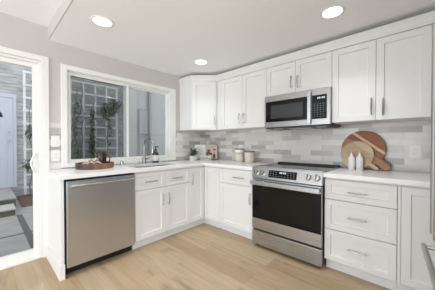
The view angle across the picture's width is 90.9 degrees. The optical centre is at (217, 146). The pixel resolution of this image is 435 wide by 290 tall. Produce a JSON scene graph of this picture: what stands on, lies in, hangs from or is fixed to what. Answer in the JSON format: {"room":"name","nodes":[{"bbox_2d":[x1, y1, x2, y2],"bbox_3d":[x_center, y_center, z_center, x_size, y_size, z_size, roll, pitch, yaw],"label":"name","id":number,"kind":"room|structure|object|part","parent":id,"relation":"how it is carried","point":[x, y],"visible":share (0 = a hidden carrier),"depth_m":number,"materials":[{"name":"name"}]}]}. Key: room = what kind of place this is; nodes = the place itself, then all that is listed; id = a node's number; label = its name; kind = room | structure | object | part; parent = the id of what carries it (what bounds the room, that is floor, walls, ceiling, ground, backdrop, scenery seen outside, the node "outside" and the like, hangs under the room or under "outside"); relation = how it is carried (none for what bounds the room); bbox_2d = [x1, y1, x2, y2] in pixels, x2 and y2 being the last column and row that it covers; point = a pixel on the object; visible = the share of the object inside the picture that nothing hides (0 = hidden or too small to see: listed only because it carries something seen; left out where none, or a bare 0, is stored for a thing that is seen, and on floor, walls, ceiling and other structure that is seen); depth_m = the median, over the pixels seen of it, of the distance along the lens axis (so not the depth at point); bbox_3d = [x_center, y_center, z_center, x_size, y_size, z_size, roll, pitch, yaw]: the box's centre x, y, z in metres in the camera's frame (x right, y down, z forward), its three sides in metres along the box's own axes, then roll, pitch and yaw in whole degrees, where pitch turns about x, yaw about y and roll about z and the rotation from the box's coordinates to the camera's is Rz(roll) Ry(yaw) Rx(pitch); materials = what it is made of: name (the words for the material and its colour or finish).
{"room":"kitchen","nodes":[
{"label":"kitchen","id":0,"kind":"room"},
{"bbox_2d":[48,0,73,39],"bbox_3d":[-0.371,-1.170,0.959,3.805,0.131,0.010,1,1,43],"label":"wall","id":1,"kind":"structure","parent":0,"point":[64,6],"depth_m":1.92,"materials":[{"name":"grey paint"}]},
{"bbox_2d":[0,12,180,211],"bbox_3d":[-2.421,-0.042,1.655,0.140,2.404,6.635,1,1,43],"label":"wall","id":2,"kind":"structure","parent":0,"point":[16,33],"depth_m":2.31,"materials":[{"name":"grey paint"}]},
{"bbox_2d":[0,46,49,269],"bbox_3d":[-2.461,0.118,1.594,0.156,2.085,1.910,1,1,43],"label":"door","id":3,"kind":"structure","parent":2,"relation":"in","point":[40,160],"depth_m":2.21,"materials":[{"name":"white paint"}]},
{"bbox_3d":[-1.865,0.169,2.175,0.032,0.230,0.080,0,1,-14],"label":"handle","id":4,"kind":"part","parent":3,"relation":"part of","materials":[{"name":"white plastic"}]},
{"bbox_2d":[51,136,59,146],"bbox_3d":[-1.730,-0.056,2.286,0.009,0.118,0.073,1,1,43],"label":"light switch","id":5,"kind":"object","parent":2,"relation":"attached to","point":[55,140],"visible":1,"depth_m":2.28,"materials":[{"name":"white plastic"}]},
{"bbox_2d":[61,63,175,167],"bbox_3d":[-1.234,-0.341,2.926,0.155,1.128,1.513,1,1,43],"label":"window","id":6,"kind":"structure","parent":2,"relation":"in","point":[170,97],"depth_m":2.87,"materials":[{"name":"white paint"}]},
{"bbox_3d":[-1.456,-0.332,2.674,0.024,1.014,0.703,1,1,43],"label":"sash","id":7,"kind":"part","parent":6,"relation":"part of","materials":[{"name":"white plastic"}]},
{"bbox_3d":[-1.044,-0.338,3.173,0.024,1.014,0.695,1,1,43],"label":"sash","id":8,"kind":"part","parent":6,"relation":"part of","materials":[{"name":"white plastic"}]},
{"bbox_2d":[180,82,225,131],"bbox_3d":[-0.193,-0.633,3.535,0.590,0.745,0.620,1,1,43],"label":"upper cabinet","id":9,"kind":"object","parent":2,"relation":"attached to","point":[198,100],"visible":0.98,"depth_m":3.31,"materials":[{"name":"white paint"}]},
{"bbox_3d":[-0.205,-0.628,3.309,0.365,0.739,0.019,0,1,-2],"label":"door","id":10,"kind":"part","parent":9,"relation":"part of","materials":[{"name":"white paint"}]},
{"bbox_2d":[179,10,434,84],"bbox_3d":[0.840,-1.036,2.371,3.681,0.091,0.343,1,1,43],"label":"trim","id":11,"kind":"structure","parent":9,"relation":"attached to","point":[425,19],"depth_m":2.21,"materials":[{"name":"white paint"}]},
{"bbox_2d":[49,120,430,172],"bbox_3d":[0.374,0.000,1.873,3.685,0.490,2.333,1,1,43],"label":"backsplash","id":12,"kind":"structure","parent":2,"relation":"attached to","point":[314,146],"depth_m":2.65,"materials":[{"name":"grey tile"}]},
{"bbox_2d":[51,150,59,160],"bbox_3d":[-1.730,0.097,2.288,0.010,0.120,0.073,1,1,43],"label":"wall outlet","id":13,"kind":"object","parent":12,"relation":"attached to","point":[55,154],"visible":1,"depth_m":2.28,"materials":[{"name":"white plastic"}]},
{"bbox_2d":[409,144,420,158],"bbox_3d":[1.889,0.047,2.050,0.084,0.134,0.010,1,1,43],"label":"wall outlet","id":14,"kind":"object","parent":12,"relation":"attached to","point":[414,149],"visible":1,"depth_m":2.05,"materials":[{"name":"white plastic"}]},
{"bbox_2d":[0,223,391,289],"bbox_3d":[-0.401,1.231,-0.185,5.625,0.100,6.635,1,1,43],"label":"floor","id":15,"kind":"structure","parent":0,"point":[204,256],"depth_m":1.98,"materials":[{"name":"brown wood"}]},
{"bbox_2d":[46,175,64,280],"bbox_3d":[-1.561,0.720,2.051,0.600,0.872,0.039,1,1,43],"label":"end panel","id":16,"kind":"object","parent":15,"relation":"on","point":[54,249],"visible":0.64,"depth_m":1.96,"materials":[{"name":"white paint"}]},
{"bbox_3d":[-1.554,1.092,2.049,0.582,0.128,0.039,1,1,43],"label":"trim","id":17,"kind":"part","parent":16,"relation":"part of","materials":[{"name":"white paint"}]},
{"bbox_2d":[64,173,134,274],"bbox_3d":[-1.300,0.722,2.269,0.634,0.862,0.620,1,1,43],"label":"dishwasher","id":18,"kind":"object","parent":15,"relation":"on","point":[99,211],"visible":0.95,"depth_m":2.05,"materials":[{"name":"silver metal"}]},
{"bbox_3d":[-1.085,0.348,2.067,0.050,0.025,0.568,1,1,43],"label":"handle","id":19,"kind":"part","parent":18,"relation":"part of","materials":[{"name":"silver metal"}]},
{"bbox_2d":[132,167,189,249],"bbox_3d":[-0.839,0.713,2.819,0.624,0.869,0.782,1,1,43],"label":"base cabinet","id":20,"kind":"object","parent":15,"relation":"on","point":[162,197],"visible":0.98,"depth_m":2.59,"materials":[{"name":"white paint"}]},
{"bbox_3d":[-0.775,0.392,2.492,0.019,0.189,0.388,1,1,43],"label":"drawer","id":21,"kind":"part","parent":20,"relation":"part of","materials":[{"name":"white paint"}]},
{"bbox_3d":[-0.775,0.770,2.496,0.019,0.555,0.388,1,1,43],"label":"door","id":22,"kind":"part","parent":20,"relation":"part of","materials":[{"name":"white paint"}]},
{"bbox_3d":[-0.511,0.389,2.780,0.019,0.189,0.388,1,1,43],"label":"drawer","id":23,"kind":"part","parent":20,"relation":"part of","materials":[{"name":"white paint"}]},
{"bbox_3d":[-0.511,0.767,2.784,0.019,0.555,0.388,1,1,43],"label":"door","id":24,"kind":"part","parent":20,"relation":"part of","materials":[{"name":"white paint"}]},
{"bbox_2d":[187,166,222,228],"bbox_3d":[-0.173,0.707,3.352,0.885,0.869,0.902,1,1,43],"label":"base cabinet","id":25,"kind":"object","parent":15,"relation":"on","point":[204,180],"visible":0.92,"depth_m":3.03,"materials":[{"name":"white paint"}]},
{"bbox_2d":[44,159,271,179],"bbox_3d":[-0.471,0.257,2.616,1.436,0.038,2.384,1,1,43],"label":"countertop","id":26,"kind":"structure","parent":25,"relation":"on","point":[66,173],"depth_m":2.55,"materials":[{"name":"white stone"}]},
{"bbox_2d":[75,161,113,169],"bbox_3d":[-1.367,0.210,2.397,0.378,0.062,0.378,1,1,43],"label":"serving tray","id":27,"kind":"object","parent":26,"relation":"on","point":[79,166],"visible":0.93,"depth_m":2.24,"materials":[{"name":"brown wood"}]},
{"bbox_2d":[82,158,100,163],"bbox_3d":[-1.351,0.174,2.322,0.178,0.106,0.231,1,1,43],"label":"napkin","id":28,"kind":"object","parent":27,"relation":"on","point":[92,160],"visible":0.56,"depth_m":2.29,"materials":[{"name":"fabric"}]},
{"bbox_2d":[96,152,110,162],"bbox_3d":[-1.348,0.144,2.517,0.113,0.165,0.137,1,1,43],"label":"mug","id":29,"kind":"object","parent":27,"relation":"on","point":[101,156],"visible":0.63,"depth_m":2.47,"materials":[{"name":"brown ceramic"}]},
{"bbox_2d":[142,137,153,163],"bbox_3d":[-0.912,0.055,2.934,0.268,0.360,0.145,1,1,43],"label":"faucet","id":30,"kind":"object","parent":26,"relation":"on","point":[149,138],"visible":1,"depth_m":2.95,"materials":[{"name":"silver metal"}]},
{"bbox_3d":[-0.936,0.010,2.899,0.243,0.270,0.025,1,1,43],"label":"spout","id":31,"kind":"part","parent":30,"relation":"part of","materials":[{"name":"silver metal"}]},
{"bbox_2d":[152,146,158,162],"bbox_3d":[-0.890,0.114,3.081,0.091,0.238,0.091,1,1,43],"label":"soap dispenser","id":32,"kind":"object","parent":26,"relation":"on","point":[155,156],"visible":0.98,"depth_m":3.05,"materials":[{"name":"brown"}]},
{"bbox_2d":[188,148,197,159],"bbox_3d":[-0.405,0.123,3.548,0.225,0.211,0.234,1,1,43],"label":"potted plant","id":33,"kind":"object","parent":26,"relation":"on","point":[193,153],"visible":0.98,"depth_m":3.52,"materials":[{"name":"green plant"}]},
{"bbox_2d":[200,156,210,159],"bbox_3d":[-0.204,0.190,3.677,0.190,0.072,0.070,0,1,0],"label":"book stand","id":34,"kind":"object","parent":26,"relation":"on","point":[201,157],"visible":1,"depth_m":3.64,"materials":[{"name":"white"}]},
{"bbox_2d":[194,144,217,158],"bbox_3d":[-0.204,0.089,3.732,0.410,0.250,0.074,0,1,0],"label":"cookbook","id":35,"kind":"object","parent":34,"relation":"on","point":[211,150],"visible":0.94,"depth_m":3.73,"materials":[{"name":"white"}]},
{"bbox_2d":[235,149,243,161],"bbox_3d":[0.338,0.132,3.274,0.146,0.198,0.146,1,1,43],"label":"canister","id":36,"kind":"object","parent":26,"relation":"on","point":[239,153],"visible":0.99,"depth_m":3.22,"materials":[{"name":"white ceramic"}]},
{"bbox_2d":[244,151,254,162],"bbox_3d":[0.467,0.151,3.129,0.158,0.163,0.158,1,1,43],"label":"canister","id":37,"kind":"object","parent":26,"relation":"on","point":[249,155],"visible":1,"depth_m":3.07,"materials":[{"name":"white ceramic"}]},
{"bbox_3d":[-0.289,0.667,3.024,0.019,0.750,0.260,1,1,43],"label":"door","id":38,"kind":"part","parent":25,"relation":"part of","materials":[{"name":"white paint"}]},
{"bbox_3d":[-0.076,0.667,3.022,0.294,0.750,0.019,1,1,43],"label":"door","id":39,"kind":"part","parent":25,"relation":"part of","materials":[{"name":"white paint"}]},
{"bbox_2d":[220,167,253,238],"bbox_3d":[0.432,0.711,2.951,0.546,0.869,0.674,1,1,43],"label":"base cabinet","id":40,"kind":"object","parent":15,"relation":"on","point":[235,186],"visible":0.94,"depth_m":2.73,"materials":[{"name":"white paint"}]},
{"bbox_3d":[0.235,0.388,2.733,0.544,0.185,0.019,1,1,43],"label":"drawer","id":41,"kind":"part","parent":40,"relation":"part of","materials":[{"name":"white paint"}]},
{"bbox_2d":[250,162,339,267],"bbox_3d":[0.892,0.683,2.464,0.764,0.936,0.728,1,1,43],"label":"range","id":42,"kind":"object","parent":15,"relation":"on","point":[288,198],"visible":0.95,"depth_m":2.20,"materials":[{"name":"silver metal"}]},
{"bbox_3d":[0.678,0.299,2.251,0.313,0.078,0.027,1,1,43],"label":"display panel","id":43,"kind":"part","parent":42,"relation":"part of","materials":[{"name":"black glass"}]},
{"bbox_3d":[0.665,0.409,2.214,0.752,0.046,0.056,1,1,43],"label":"handle","id":44,"kind":"part","parent":42,"relation":"part of","materials":[{"name":"silver metal"}]},
{"bbox_3d":[0.693,0.628,2.247,0.752,0.380,0.033,1,1,43],"label":"oven glass","id":45,"kind":"part","parent":42,"relation":"part of","materials":[{"name":"black glass"}]},
{"bbox_3d":[0.695,1.041,2.253,0.758,0.158,0.032,1,1,43],"label":"storage drawer","id":46,"kind":"part","parent":42,"relation":"part of","materials":[{"name":"silver metal"}]},
{"bbox_3d":[0.694,0.656,2.248,0.758,0.570,0.034,1,1,43],"label":"oven door","id":47,"kind":"part","parent":42,"relation":"part of","materials":[{"name":"silver metal"}]},
{"bbox_3d":[0.702,0.298,2.252,0.764,0.128,0.067,1,1,43],"label":"control panel","id":48,"kind":"part","parent":42,"relation":"part of","materials":[{"name":"silver metal"}]},
{"bbox_2d":[257,163,339,172],"bbox_3d":[0.911,0.243,2.480,0.764,0.026,0.597,1,1,43],"label":"cooktop","id":49,"kind":"object","parent":42,"relation":"in","point":[274,167],"depth_m":2.39,"materials":[{"name":"black glass"}]},
{"bbox_3d":[0.868,0.297,2.059,0.072,0.070,0.048,1,1,43],"label":"knob","id":50,"kind":"part","parent":42,"relation":"part of","materials":[{"name":"silver metal"}]},
{"bbox_3d":[0.927,0.297,2.005,0.072,0.070,0.048,1,1,43],"label":"knob","id":51,"kind":"part","parent":42,"relation":"part of","materials":[{"name":"silver metal"}]},
{"bbox_2d":[324,177,397,289],"bbox_3d":[1.403,0.721,2.061,0.525,0.869,0.674,1,1,43],"label":"base cabinet","id":52,"kind":"object","parent":15,"relation":"on","point":[360,234],"visible":0.98,"depth_m":1.82,"materials":[{"name":"white paint"}]},
{"bbox_3d":[1.187,0.908,1.829,0.151,0.012,0.037,1,1,43],"label":"handle","id":53,"kind":"part","parent":52,"relation":"part of","materials":[{"name":"silver metal"}]},
{"bbox_3d":[1.206,0.912,1.849,0.522,0.286,0.019,1,1,43],"label":"drawer","id":54,"kind":"part","parent":52,"relation":"part of","materials":[{"name":"white paint"}]},
{"bbox_3d":[1.206,0.627,1.845,0.522,0.273,0.019,1,1,43],"label":"drawer","id":55,"kind":"part","parent":52,"relation":"part of","materials":[{"name":"white paint"}]},
{"bbox_3d":[1.206,0.395,1.843,0.522,0.179,0.019,1,1,43],"label":"drawer","id":56,"kind":"part","parent":52,"relation":"part of","materials":[{"name":"white paint"}]},
{"bbox_2d":[323,167,429,186],"bbox_3d":[1.748,0.267,1.737,1.468,0.038,0.679,1,1,43],"label":"countertop","id":57,"kind":"structure","parent":52,"relation":"on","point":[421,179],"depth_m":1.83,"materials":[{"name":"white stone"}]},
{"bbox_2d":[348,151,354,169],"bbox_3d":[1.406,0.143,2.247,0.064,0.199,0.064,1,1,43],"label":"bottle","id":58,"kind":"object","parent":57,"relation":"on","point":[351,159],"visible":1,"depth_m":2.23,"materials":[{"name":"white ceramic"}]},
{"bbox_2d":[341,141,377,169],"bbox_3d":[1.505,0.092,2.278,0.339,0.297,0.078,1,1,43],"label":"cutting board","id":59,"kind":"object","parent":57,"relation":"on","point":[366,151],"visible":0.84,"depth_m":2.27,"materials":[{"name":"brown wood"}]},
{"bbox_2d":[356,151,362,170],"bbox_3d":[1.459,0.144,2.198,0.064,0.199,0.064,1,1,43],"label":"bottle","id":60,"kind":"object","parent":57,"relation":"on","point":[359,159],"visible":0.99,"depth_m":2.18,"materials":[{"name":"white ceramic"}]},
{"bbox_2d":[341,131,390,170],"bbox_3d":[1.565,0.035,2.276,0.441,0.410,0.088,1,1,44],"label":"cutting board","id":61,"kind":"object","parent":57,"relation":"on","point":[374,140],"visible":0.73,"depth_m":2.21,"materials":[{"name":"brown wood"}]},
{"bbox_2d":[397,184,434,289],"bbox_3d":[1.955,0.727,1.579,0.939,0.869,0.638,1,1,43],"label":"base cabinet","id":62,"kind":"object","parent":15,"relation":"on","point":[413,220],"visible":0.94,"depth_m":1.61,"materials":[{"name":"white paint"}]},
{"bbox_2d":[420,33,434,289],"bbox_3d":[1.159,0.284,0.647,0.728,1.775,0.910,1,1,39],"label":"refrigerator","id":63,"kind":"object","parent":15,"relation":"on","point":[431,270],"visible":1,"depth_m":0.90,"materials":[{"name":"grey metal"}]},
{"bbox_3d":[0.904,0.547,0.857,0.072,0.025,0.800,1,1,39],"label":"handle","id":64,"kind":"part","parent":63,"relation":"part of","materials":[{"name":"silver metal"}]},
{"bbox_3d":[0.932,-0.051,0.885,0.072,0.840,0.024,1,1,39],"label":"handle","id":65,"kind":"part","parent":63,"relation":"part of","materials":[{"name":"silver metal"}]},
{"bbox_3d":[0.875,-0.050,0.815,0.072,0.840,0.024,1,1,39],"label":"handle","id":66,"kind":"part","parent":63,"relation":"part of","materials":[{"name":"silver metal"}]},
{"bbox_2d":[0,0,434,77],"bbox_3d":[-0.401,-1.227,-0.213,5.625,0.271,6.635,1,1,43],"label":"ceiling","id":67,"kind":"structure","parent":0,"point":[165,36],"depth_m":2.01,"materials":[{"name":"white paint"}]},
{"bbox_2d":[90,15,113,27],"bbox_3d":[-1.026,-1.113,1.912,0.190,0.006,0.190,1,1,43],"label":"recessed light","id":68,"kind":"object","parent":67,"relation":"in","point":[99,20],"visible":1,"depth_m":1.91,"materials":[{"name":"white paint"}]},
{"bbox_2d":[194,59,207,64],"bbox_3d":[-0.220,-1.123,2.855,0.190,0.006,0.190,1,1,43],"label":"recessed light","id":69,"kind":"object","parent":67,"relation":"in","point":[198,61],"visible":1,"depth_m":2.85,"materials":[{"name":"white paint"}]},
{"bbox_2d":[320,5,345,18],"bbox_3d":[0.952,-1.111,1.774,0.190,0.006,0.190,1,1,43],"label":"recessed light","id":70,"kind":"object","parent":67,"relation":"in","point":[333,11],"visible":1,"depth_m":1.76,"materials":[{"name":"white paint"}]},
{"bbox_3d":[1.241,0.012,2.729,3.805,2.273,0.100,1,1,43],"label":"wall","id":71,"kind":"structure","parent":0,"visible":0},
{"bbox_2d":[217,69,265,130],"bbox_3d":[0.410,-0.629,3.138,0.858,0.745,0.406,1,1,43],"label":"upper cabinet","id":72,"kind":"object","parent":71,"relation":"attached to","point":[240,99],"visible":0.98,"depth_m":2.99,"materials":[{"name":"white paint"}]},
{"bbox_3d":[0.206,-0.626,3.122,0.388,0.739,0.019,1,1,43],"label":"door","id":73,"kind":"part","parent":72,"relation":"part of","materials":[{"name":"white paint"}]},
{"bbox_3d":[0.488,-0.623,2.863,0.371,0.739,0.019,1,1,43],"label":"door","id":74,"kind":"part","parent":72,"relation":"part of","materials":[{"name":"white paint"}]},
{"bbox_2d":[266,51,331,96],"bbox_3d":[1.008,-0.808,2.588,0.762,0.375,0.406,1,1,43],"label":"upper cabinet","id":75,"kind":"object","parent":71,"relation":"attached to","point":[314,72],"visible":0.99,"depth_m":2.44,"materials":[{"name":"white paint"}]},
{"bbox_3d":[0.765,-0.805,2.607,0.374,0.369,0.019,1,1,43],"label":"door","id":76,"kind":"part","parent":75,"relation":"part of","materials":[{"name":"white paint"}]},
{"bbox_2d":[265,86,340,129],"bbox_3d":[0.996,-0.412,2.560,0.748,0.399,0.451,1,1,43],"label":"microwave","id":77,"kind":"object","parent":75,"relation":"attached to","point":[307,109],"visible":1,"depth_m":2.38,"materials":[{"name":"grey metal"}]},
{"bbox_3d":[0.797,-0.418,2.500,0.502,0.244,0.032,1,1,43],"label":"door glass","id":78,"kind":"part","parent":77,"relation":"part of","materials":[{"name":"black glass"}]},
{"bbox_3d":[0.980,-0.416,2.289,0.037,0.346,0.030,1,1,43],"label":"handle","id":79,"kind":"part","parent":77,"relation":"part of","materials":[{"name":"silver metal"}]},
{"bbox_3d":[1.046,-0.802,2.349,0.383,0.369,0.019,1,1,43],"label":"door","id":80,"kind":"part","parent":75,"relation":"part of","materials":[{"name":"white paint"}]},
{"bbox_2d":[332,25,431,124],"bbox_3d":[1.559,-0.617,2.084,0.731,0.745,0.406,1,1,43],"label":"upper cabinet","id":81,"kind":"object","parent":71,"relation":"attached to","point":[385,79],"visible":1,"depth_m":1.93,"materials":[{"name":"white paint"}]},
{"bbox_3d":[1.324,-0.614,2.096,0.366,0.739,0.019,1,1,43],"label":"door","id":82,"kind":"part","parent":81,"relation":"part of","materials":[{"name":"white paint"}]},
{"bbox_3d":[1.416,-0.370,1.973,0.014,0.157,0.044,1,1,43],"label":"handle","id":83,"kind":"part","parent":81,"relation":"part of","materials":[{"name":"silver metal"}]},
{"bbox_3d":[1.479,-0.355,1.915,0.014,0.157,0.044,1,1,43],"label":"handle","id":84,"kind":"part","parent":81,"relation":"part of","materials":[{"name":"silver metal"}]},
{"bbox_3d":[1.593,-0.611,1.849,0.360,0.739,0.019,1,1,43],"label":"door","id":85,"kind":"part","parent":81,"relation":"part of","materials":[{"name":"white paint"}]},
{"bbox_2d":[429,24,434,119],"bbox_3d":[2.119,-0.612,1.600,0.746,0.745,0.363,1,1,43],"label":"upper cabinet","id":86,"kind":"object","parent":71,"relation":"attached to","point":[433,25],"visible":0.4,"depth_m":1.73,"materials":[{"name":"white paint"}]},
{"label":"outside","id":87,"kind":"structure","parent":0,"visible":0},
{"bbox_2d":[0,199,32,256],"bbox_3d":[-2.517,1.251,4.719,4.125,0.150,12.000,1,1,43],"label":"ground","id":88,"kind":"structure","parent":87,"point":[10,225],"depth_m":3.01,"materials":[{"name":"concrete"}]},
{"bbox_2d":[0,188,16,217],"bbox_3d":[-4.644,1.072,3.711,1.749,0.230,1.640,1,1,43],"label":"doorstep","id":89,"kind":"object","parent":88,"relation":"on","point":[8,198],"visible":1,"depth_m":3.92,"materials":[{"name":"concrete"}]},
{"bbox_2d":[0,214,32,247],"bbox_3d":[-1.762,1.181,4.026,2.075,0.004,12.000,1,1,43],"label":"joint","id":90,"kind":"object","parent":88,"relation":"on","point":[28,233],"visible":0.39,"depth_m":3.00,"materials":[{"name":"grey"}]},
{"bbox_2d":[16,194,32,206],"bbox_3d":[-3.397,1.153,5.478,1.198,0.029,2.470,1,1,43],"label":"planting bed","id":91,"kind":"object","parent":88,"relation":"on","point":[25,200],"visible":0.08,"depth_m":4.61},
{"bbox_2d":[21,80,32,193],"bbox_3d":[-4.290,-0.222,4.956,0.195,2.634,0.412,1,1,43],"label":"climbing vine","id":92,"kind":"object","parent":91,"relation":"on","point":[26,166],"visible":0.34,"depth_m":4.95,"materials":[{"name":"green plant"}]},
{"bbox_3d":[-4.348,-0.192,4.996,0.055,2.573,0.093,1,1,43],"label":"stem","id":93,"kind":"part","parent":92,"relation":"part of","materials":[{"name":"green plant"}]},
{"bbox_2d":[22,70,32,194],"bbox_3d":[-4.260,-0.325,5.174,0.042,2.869,0.650,1,1,43],"label":"trellis","id":94,"kind":"object","parent":91,"relation":"on","point":[23,71],"visible":0.36,"depth_m":4.96,"materials":[{"name":"white paint"}]},
{"bbox_2d":[71,84,83,158],"bbox_3d":[-3.667,-0.299,5.634,0.194,2.772,0.332,1,1,43],"label":"climbing vine","id":95,"kind":"object","parent":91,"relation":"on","point":[78,154],"visible":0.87,"depth_m":5.63,"materials":[{"name":"green plant"}]},
{"bbox_2d":[70,79,117,158],"bbox_3d":[-3.447,-0.335,6.060,0.042,2.869,1.240,1,1,43],"label":"trellis","id":96,"kind":"object","parent":91,"relation":"on","point":[71,80],"visible":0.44,"depth_m":6.05,"materials":[{"name":"white paint"}]},
{"bbox_2d":[87,100,97,158],"bbox_3d":[-3.424,-0.202,5.897,0.214,2.572,0.259,1,1,43],"label":"climbing vine","id":97,"kind":"object","parent":96,"relation":"attached to","point":[92,151],"visible":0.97,"depth_m":5.88,"materials":[{"name":"green plant"}]},
{"bbox_2d":[98,98,122,157],"bbox_3d":[-3.078,-0.178,6.281,0.193,2.518,0.745,1,1,43],"label":"climbing vine","id":98,"kind":"object","parent":96,"relation":"attached to","point":[111,110],"visible":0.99,"depth_m":6.22,"materials":[{"name":"green plant"}]},
{"bbox_2d":[0,62,164,195],"bbox_3d":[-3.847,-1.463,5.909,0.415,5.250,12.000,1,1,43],"label":"neighbouring house","id":99,"kind":"structure","parent":88,"relation":"on","point":[11,75],"depth_m":5.89,"materials":[{"name":"grey"}]},
{"bbox_3d":[-4.993,0.157,4.583,0.008,1.220,0.710,1,1,43],"label":"panel moulding","id":100,"kind":"part","parent":99,"relation":"part of","materials":[{"name":"grey paint"}]},
{"bbox_3d":[-5.002,-0.084,4.589,0.018,2.042,0.904,1,1,43],"label":"door","id":101,"kind":"part","parent":99,"relation":"part of","materials":[{"name":"grey paint"}]},
{"bbox_3d":[-4.998,-0.125,4.585,0.030,2.125,1.030,1,1,43],"label":"door frame","id":102,"kind":"part","parent":99,"relation":"part of","materials":[{"name":"grey paint"}]},
{"bbox_2d":[138,109,147,155],"bbox_3d":[-2.468,-0.042,7.151,0.030,2.380,0.334,1,1,43],"label":"lattice panel","id":103,"kind":"object","parent":88,"relation":"on","point":[138,109],"visible":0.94,"depth_m":7.13,"materials":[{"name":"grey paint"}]},
{"bbox_3d":[-2.468,-0.817,7.142,0.030,0.830,0.330,1,1,43],"label":"frame","id":104,"kind":"part","parent":103,"relation":"part of","materials":[{"name":"grey paint"}]}
]}

